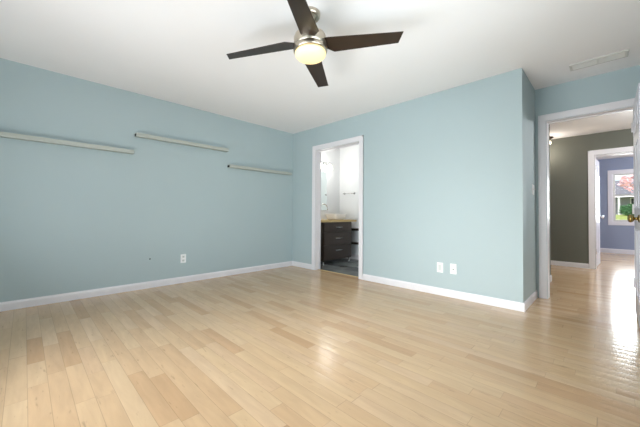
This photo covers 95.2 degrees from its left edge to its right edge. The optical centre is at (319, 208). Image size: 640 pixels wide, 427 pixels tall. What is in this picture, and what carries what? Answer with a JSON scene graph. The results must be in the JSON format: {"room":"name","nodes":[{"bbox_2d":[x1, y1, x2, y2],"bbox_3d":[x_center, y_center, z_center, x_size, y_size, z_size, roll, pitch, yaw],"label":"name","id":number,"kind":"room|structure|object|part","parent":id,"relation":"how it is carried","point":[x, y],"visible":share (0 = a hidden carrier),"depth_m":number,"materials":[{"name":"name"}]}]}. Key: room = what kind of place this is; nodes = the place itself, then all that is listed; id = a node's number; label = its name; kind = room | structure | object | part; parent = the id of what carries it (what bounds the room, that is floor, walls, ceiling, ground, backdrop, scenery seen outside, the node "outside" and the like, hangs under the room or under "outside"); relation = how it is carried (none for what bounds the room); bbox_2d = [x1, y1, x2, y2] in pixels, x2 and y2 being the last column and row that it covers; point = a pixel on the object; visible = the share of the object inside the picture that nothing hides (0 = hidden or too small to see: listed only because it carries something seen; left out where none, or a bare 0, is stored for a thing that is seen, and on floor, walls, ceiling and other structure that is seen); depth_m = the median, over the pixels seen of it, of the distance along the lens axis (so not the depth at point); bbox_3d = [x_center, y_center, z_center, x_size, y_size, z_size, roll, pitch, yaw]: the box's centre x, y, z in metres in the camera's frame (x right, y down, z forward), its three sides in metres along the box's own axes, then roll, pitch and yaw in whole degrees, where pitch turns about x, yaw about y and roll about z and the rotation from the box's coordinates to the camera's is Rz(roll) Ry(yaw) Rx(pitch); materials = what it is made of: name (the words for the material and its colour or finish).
{"room":"empty bedroom","nodes":[
{"label":"empty bedroom","id":0,"kind":"room"},
{"bbox_2d":[0,58,292,301],"bbox_3d":[-1.991,-0.204,3.995,0.116,2.440,4.116,-1,-1,45],"label":"wall","id":1,"kind":"structure","parent":0,"point":[73,219],"depth_m":3.53,"materials":[{"name":"teal paint"}]},
{"bbox_2d":[0,131,133,153],"bbox_3d":[-2.710,-0.702,3.142,0.068,0.048,1.223,-1,-1,45],"label":"wall ledge","id":2,"kind":"object","parent":1,"relation":"attached to","point":[2,134],"visible":1,"depth_m":3.10,"materials":[{"name":"paint"}]},
{"bbox_2d":[0,261,291,311],"bbox_3d":[-1.911,0.974,3.970,0.013,0.085,3.996,-1,-1,45],"label":"baseboard","id":3,"kind":"structure","parent":1,"relation":"attached to","point":[23,303],"depth_m":3.51,"materials":[{"name":"white wood"}]},
{"bbox_2d":[135,132,228,151],"bbox_3d":[-1.839,-0.900,4.026,0.068,0.048,1.228,-1,-1,45],"label":"wall ledge","id":4,"kind":"object","parent":1,"relation":"attached to","point":[140,135],"visible":1,"depth_m":3.94,"materials":[{"name":"paint"}]},
{"bbox_2d":[180,254,185,262],"bbox_3d":[-1.877,0.687,4.011,0.009,0.118,0.072,-1,-1,45],"label":"wall outlet","id":5,"kind":"object","parent":1,"relation":"attached to","point":[183,256],"visible":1,"depth_m":4.01,"materials":[{"name":"plastic"}]},
{"bbox_2d":[228,164,291,174],"bbox_3d":[-0.969,-0.643,4.904,0.068,0.048,1.228,-1,-1,45],"label":"wall ledge","id":6,"kind":"object","parent":1,"relation":"attached to","point":[230,165],"visible":1,"depth_m":4.81,"materials":[{"name":"paint"}]},
{"bbox_2d":[0,252,639,426],"bbox_3d":[3.276,1.099,3.872,8.000,0.100,11.390,-1,-1,45],"label":"floor","id":7,"kind":"structure","parent":0,"point":[289,346],"depth_m":1.96,"materials":[{"name":"brown wood"}]},
{"bbox_2d":[321,222,351,265],"bbox_3d":[0.168,0.664,5.829,0.574,0.800,0.820,-1,-1,45],"label":"vanity cabinet","id":8,"kind":"object","parent":7,"relation":"on","point":[335,236],"visible":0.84,"depth_m":5.58,"materials":[{"name":"brown wood"}]},
{"bbox_3d":[0.349,0.829,5.646,0.022,0.265,0.800,-1,-1,45],"label":"drawer","id":9,"kind":"part","parent":8,"relation":"part of","materials":[{"name":"brown wood"}]},
{"bbox_3d":[0.351,0.572,5.650,0.022,0.230,0.800,-1,-1,45],"label":"drawer","id":10,"kind":"part","parent":8,"relation":"part of","materials":[{"name":"brown wood"}]},
{"bbox_3d":[0.352,0.359,5.654,0.022,0.175,0.800,-1,-1,45],"label":"drawer","id":11,"kind":"part","parent":8,"relation":"part of","materials":[{"name":"brown wood"}]},
{"bbox_2d":[321,219,356,221],"bbox_3d":[0.185,0.243,5.851,0.595,0.042,1.010,-1,-1,45],"label":"countertop","id":12,"kind":"structure","parent":8,"relation":"on","point":[322,220],"depth_m":5.68,"materials":[{"name":"beige stone"}]},
{"bbox_2d":[326,214,345,219],"bbox_3d":[0.324,0.165,5.947,0.304,0.120,0.368,-1,-1,45],"label":"vessel sink","id":13,"kind":"object","parent":12,"relation":"in","point":[329,216],"visible":1,"depth_m":5.83,"materials":[{"name":"white ceramic"}]},
{"bbox_2d":[0,0,639,159],"bbox_3d":[3.293,-1.450,3.918,8.000,0.120,11.390,-1,-1,45],"label":"ceiling","id":14,"kind":"structure","parent":0,"point":[174,51],"depth_m":2.61,"materials":[{"name":"paint"}]},
{"bbox_2d":[226,0,403,86],"bbox_3d":[-0.071,-1.270,2.158,0.986,0.350,0.986,1,-1,-35],"label":"ceiling fan","id":15,"kind":"object","parent":14,"relation":"hanging from","point":[310,45],"visible":1,"depth_m":2.10,"materials":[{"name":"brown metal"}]},
{"bbox_3d":[-0.444,-1.193,2.217,0.574,0.006,0.221,-2,9,22],"label":"blade","id":16,"kind":"part","parent":15,"relation":"part of","materials":[{"name":"brown wood"}]},
{"bbox_3d":[-0.132,-1.212,1.784,0.221,0.006,0.574,10,3,22],"label":"blade","id":17,"kind":"part","parent":15,"relation":"part of","materials":[{"name":"brown wood"}]},
{"bbox_3d":[-0.071,-1.124,2.155,0.229,0.057,0.229,-1,-1,45],"label":"light globe","id":18,"kind":"part","parent":15,"relation":"part of"},
{"bbox_3d":[-0.011,-1.191,2.529,0.221,0.006,0.574,-14,-7,22],"label":"blade","id":19,"kind":"part","parent":15,"relation":"part of","materials":[{"name":"brown wood"}]},
{"bbox_3d":[0.300,-1.211,2.096,0.574,0.006,0.221,-2,-13,22],"label":"blade","id":20,"kind":"part","parent":15,"relation":"part of","materials":[{"name":"brown wood"}]},
{"bbox_2d":[569,49,628,70],"bbox_3d":[2.650,-1.409,2.788,0.405,0.013,0.150,-1,-1,45],"label":"ceiling vent","id":21,"kind":"object","parent":14,"relation":"in","point":[621,54],"visible":1,"depth_m":2.77,"materials":[{"name":"paint"}]},
{"bbox_2d":[321,148,339,218],"bbox_3d":[-0.033,-0.152,6.143,0.120,2.440,1.454,-1,-1,45],"label":"wall","id":22,"kind":"structure","parent":0,"point":[332,156],"depth_m":6.37,"materials":[{"name":"paint"}]},
{"bbox_2d":[321,171,326,209],"bbox_3d":[-0.149,-0.376,5.936,0.010,0.820,0.820,-1,-1,45],"label":"bathroom mirror","id":23,"kind":"object","parent":22,"relation":"attached to","point":[323,174],"visible":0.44,"depth_m":6.16,"materials":[{"name":"clear glass"}]},
{"bbox_2d":[321,162,331,169],"bbox_3d":[0.017,-0.909,6.010,0.152,0.160,0.760,-1,-1,45],"label":"vanity light","id":24,"kind":"object","parent":22,"relation":"attached to","point":[328,164],"visible":0.52,"depth_m":6.15,"materials":[{"name":"white glass"}]},
{"bbox_2d":[339,144,358,254],"bbox_3d":[1.183,-0.148,5.880,1.980,2.440,0.120,-1,-1,45],"label":"wall","id":25,"kind":"structure","parent":0,"point":[349,156],"depth_m":6.31,"materials":[{"name":"paint"}]},
{"bbox_2d":[347,254,358,259],"bbox_3d":[1.128,1.020,5.811,1.980,0.100,0.013,-1,-1,45],"label":"baseboard","id":26,"kind":"structure","parent":25,"relation":"attached to","point":[353,256],"depth_m":6.19,"materials":[{"name":"white wood"}]},
{"bbox_2d":[292,68,525,302],"bbox_3d":[0.762,-0.181,4.251,3.671,2.440,0.120,-1,-1,45],"label":"wall","id":27,"kind":"structure","parent":0,"point":[444,171],"depth_m":3.47,"materials":[{"name":"teal paint"}]},
{"bbox_2d":[311,135,363,279],"bbox_3d":[0.296,-0.016,4.707,1.075,2.120,0.154,-1,-1,45],"label":"trim","id":28,"kind":"structure","parent":27,"relation":"attached to","point":[316,153],"depth_m":4.98,"materials":[{"name":"white wood"}]},
{"bbox_2d":[318,269,356,276],"bbox_3d":[0.296,1.042,4.695,0.913,0.008,0.030,-1,-1,45],"label":"trim","id":29,"kind":"structure","parent":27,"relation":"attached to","point":[318,269],"depth_m":4.68,"materials":[{"name":"brown wood"}]},
{"bbox_2d":[292,261,524,311],"bbox_3d":[0.753,0.995,4.137,3.568,0.085,0.013,-1,-1,45],"label":"baseboard","id":30,"kind":"structure","parent":27,"relation":"attached to","point":[518,306],"depth_m":3.42,"materials":[{"name":"white wood"}]},
{"bbox_2d":[437,262,442,272],"bbox_3d":[1.428,0.703,3.479,0.072,0.118,0.010,-1,-1,45],"label":"wall plate","id":31,"kind":"object","parent":27,"relation":"attached to","point":[439,265],"visible":1,"depth_m":3.48,"materials":[{"name":"plastic"}]},
{"bbox_2d":[450,264,456,274],"bbox_3d":[1.536,0.698,3.368,0.072,0.118,0.016,-1,-1,45],"label":"wall plate","id":32,"kind":"object","parent":27,"relation":"attached to","point":[453,267],"visible":1,"depth_m":3.37,"materials":[{"name":"plastic"}]},
{"bbox_2d":[524,72,535,299],"bbox_3d":[2.281,-0.189,3.263,0.120,2.440,0.608,-1,-1,45],"label":"wall","id":33,"kind":"structure","parent":0,"point":[529,91],"depth_m":3.20,"materials":[{"name":"teal paint"}]},
{"bbox_2d":[524,290,537,310],"bbox_3d":[2.278,0.987,3.152,0.013,0.085,0.728,-1,-1,45],"label":"baseboard","id":34,"kind":"structure","parent":33,"relation":"attached to","point":[534,296],"depth_m":3.13,"materials":[{"name":"white wood"}]},
{"bbox_2d":[549,124,550,274],"bbox_3d":[2.784,-0.157,4.818,1.590,2.440,0.120,-1,-1,45],"label":"wall","id":35,"kind":"structure","parent":0,"point":[549,124],"depth_m":4.27,"materials":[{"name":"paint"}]},
{"bbox_2d":[535,65,639,296],"bbox_3d":[4.034,-0.199,2.042,4.329,2.440,0.120,-1,-1,45],"label":"wall","id":36,"kind":"structure","parent":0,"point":[622,84],"depth_m":3.18,"materials":[{"name":"teal paint"}]},
{"bbox_2d":[538,98,634,298],"bbox_3d":[2.921,-0.027,3.138,0.905,2.120,0.154,-1,-1,45],"label":"door frame","id":37,"kind":"structure","parent":36,"relation":"attached to","point":[543,120],"depth_m":3.37,"materials":[{"name":"white wood"}]},
{"bbox_2d":[627,83,639,325],"bbox_3d":[2.844,0.002,2.597,0.173,2.018,0.758,-1,-1,45],"label":"door","id":38,"kind":"structure","parent":36,"relation":"in","point":[635,125],"depth_m":2.55,"materials":[{"name":"paint"}]},
{"bbox_3d":[2.586,0.083,2.409,0.069,0.066,0.066,-1,-1,45],"label":"knob","id":39,"kind":"part","parent":38,"relation":"part of","materials":[{"name":"gold metal"}]},
{"bbox_3d":[2.956,-0.789,2.720,0.047,0.190,0.228,-1,-1,45],"label":"panel","id":40,"kind":"part","parent":38,"relation":"part of","materials":[{"name":"paint"}]},
{"bbox_3d":[2.953,-0.284,2.711,0.047,0.580,0.228,-1,-1,45],"label":"panel","id":41,"kind":"part","parent":38,"relation":"part of","materials":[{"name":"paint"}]},
{"bbox_3d":[2.948,0.485,2.697,0.047,0.600,0.228,-1,-1,45],"label":"panel","id":42,"kind":"part","parent":38,"relation":"part of","materials":[{"name":"paint"}]},
{"bbox_3d":[2.733,-0.795,2.494,0.047,0.190,0.228,-1,-1,45],"label":"panel","id":43,"kind":"part","parent":38,"relation":"part of","materials":[{"name":"paint"}]},
{"bbox_3d":[2.730,-0.290,2.485,0.047,0.580,0.228,-1,-1,45],"label":"panel","id":44,"kind":"part","parent":38,"relation":"part of","materials":[{"name":"paint"}]},
{"bbox_3d":[2.725,0.480,2.471,0.047,0.600,0.228,-1,-1,45],"label":"panel","id":45,"kind":"part","parent":38,"relation":"part of","materials":[{"name":"paint"}]},
{"bbox_2d":[550,128,632,268],"bbox_3d":[5.602,-0.141,4.676,5.600,2.440,0.120,-1,-1,45],"label":"wall","id":46,"kind":"structure","parent":0,"point":[569,225],"depth_m":5.46,"materials":[{"name":"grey paint"}]},
{"bbox_2d":[551,260,588,268],"bbox_3d":[5.085,1.041,5.064,4.300,0.085,0.013,-1,-1,45],"label":"baseboard","id":47,"kind":"structure","parent":46,"relation":"attached to","point":[559,263],"depth_m":5.46,"materials":[{"name":"white wood"}]},
{"bbox_2d":[596,159,603,265],"bbox_3d":[5.303,0.073,5.601,0.758,2.018,0.173,1,-1,-42],"label":"door","id":48,"kind":"structure","parent":46,"relation":"in","point":[598,216],"depth_m":5.61,"materials":[{"name":"paint"}]},
{"bbox_3d":[5.192,-0.218,5.504,0.228,0.580,0.047,1,-1,-42],"label":"panel","id":49,"kind":"part","parent":48,"relation":"part of","materials":[{"name":"paint"}]},
{"bbox_3d":[5.187,0.551,5.490,0.228,0.600,0.047,1,-1,-42],"label":"panel","id":50,"kind":"part","parent":48,"relation":"part of","materials":[{"name":"paint"}]},
{"bbox_3d":[5.428,-0.213,5.716,0.228,0.580,0.047,1,-1,-42],"label":"panel","id":51,"kind":"part","parent":48,"relation":"part of","materials":[{"name":"paint"}]},
{"bbox_3d":[5.423,0.557,5.702,0.228,0.600,0.047,1,-1,-42],"label":"panel","id":52,"kind":"part","parent":48,"relation":"part of","materials":[{"name":"paint"}]},
{"bbox_2d":[588,146,632,268],"bbox_3d":[5.255,0.017,5.014,0.948,2.133,0.154,-1,-1,45],"label":"trim","id":53,"kind":"structure","parent":46,"relation":"attached to","point":[625,150],"depth_m":5.26,"materials":[{"name":"white wood"}]},
{"bbox_2d":[598,157,634,249],"bbox_3d":[8.027,-0.080,7.129,5.600,2.440,0.120,-1,-1,45],"label":"wall","id":54,"kind":"structure","parent":0,"point":[611,236],"depth_m":7.54,"materials":[{"name":"blue paint"}]},
{"bbox_2d":[600,248,634,254],"bbox_3d":[7.972,1.084,7.060,4.400,0.110,0.015,-1,-1,45],"label":"baseboard","id":55,"kind":"structure","parent":54,"relation":"attached to","point":[606,250],"depth_m":7.43,"materials":[{"name":"white wood"}]},
{"bbox_2d":[608,169,633,225],"bbox_3d":[7.881,-0.281,7.265,1.025,1.415,0.138,-1,-1,45],"label":"window","id":56,"kind":"structure","parent":54,"relation":"in","point":[612,220],"depth_m":7.52,"materials":[{"name":"paint"}]},
{"bbox_3d":[7.907,-0.597,7.295,0.831,0.588,0.030,-1,-1,45],"label":"sash","id":57,"kind":"part","parent":56,"relation":"part of","materials":[{"name":"glass"}]},
{"bbox_3d":[7.879,-0.012,7.260,0.831,0.683,0.030,-1,-1,45],"label":"sash","id":58,"kind":"part","parent":56,"relation":"part of","materials":[{"name":"paint"}]},
{"label":"outside","id":59,"kind":"structure","parent":0,"visible":0},
{"bbox_2d":[616,215,627,219],"bbox_3d":[40.743,1.314,30.551,65.000,1.203,79.230,-1,-1,45],"label":"lawn","id":60,"kind":"structure","parent":59,"point":[618,217],"depth_m":22.04,"materials":[{"name":"green plant"}]},
{"bbox_2d":[615,180,633,214],"bbox_3d":[39.808,-1.291,38.171,19.200,4.900,9.800,-1,-1,45],"label":"house","id":61,"kind":"structure","parent":60,"relation":"on","point":[619,190],"depth_m":35.96,"materials":[{"name":"white"}]},
{"bbox_3d":[36.133,-0.248,35.294,0.180,2.660,0.180,-1,-1,45],"label":"porch post","id":62,"kind":"part","parent":61,"relation":"part of","materials":[{"name":"white wood"}]},
{"bbox_2d":[617,175,633,192],"bbox_3d":[18.209,-1.408,15.924,3.203,4.645,3.025,0,-1,2],"label":"blossom tree","id":63,"kind":"object","parent":60,"relation":"on","point":[623,179],"visible":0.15,"depth_m":16.27,"materials":[{"name":"pink plant"}]},
{"bbox_2d":[618,204,633,215],"bbox_3d":[24.814,0.108,23.246,1.525,1.051,1.566,-1,-1,45],"label":"shrub","id":64,"kind":"object","parent":60,"relation":"on","point":[626,210],"visible":0.68,"depth_m":23.25,"materials":[{"name":"green plant"}]}
]}

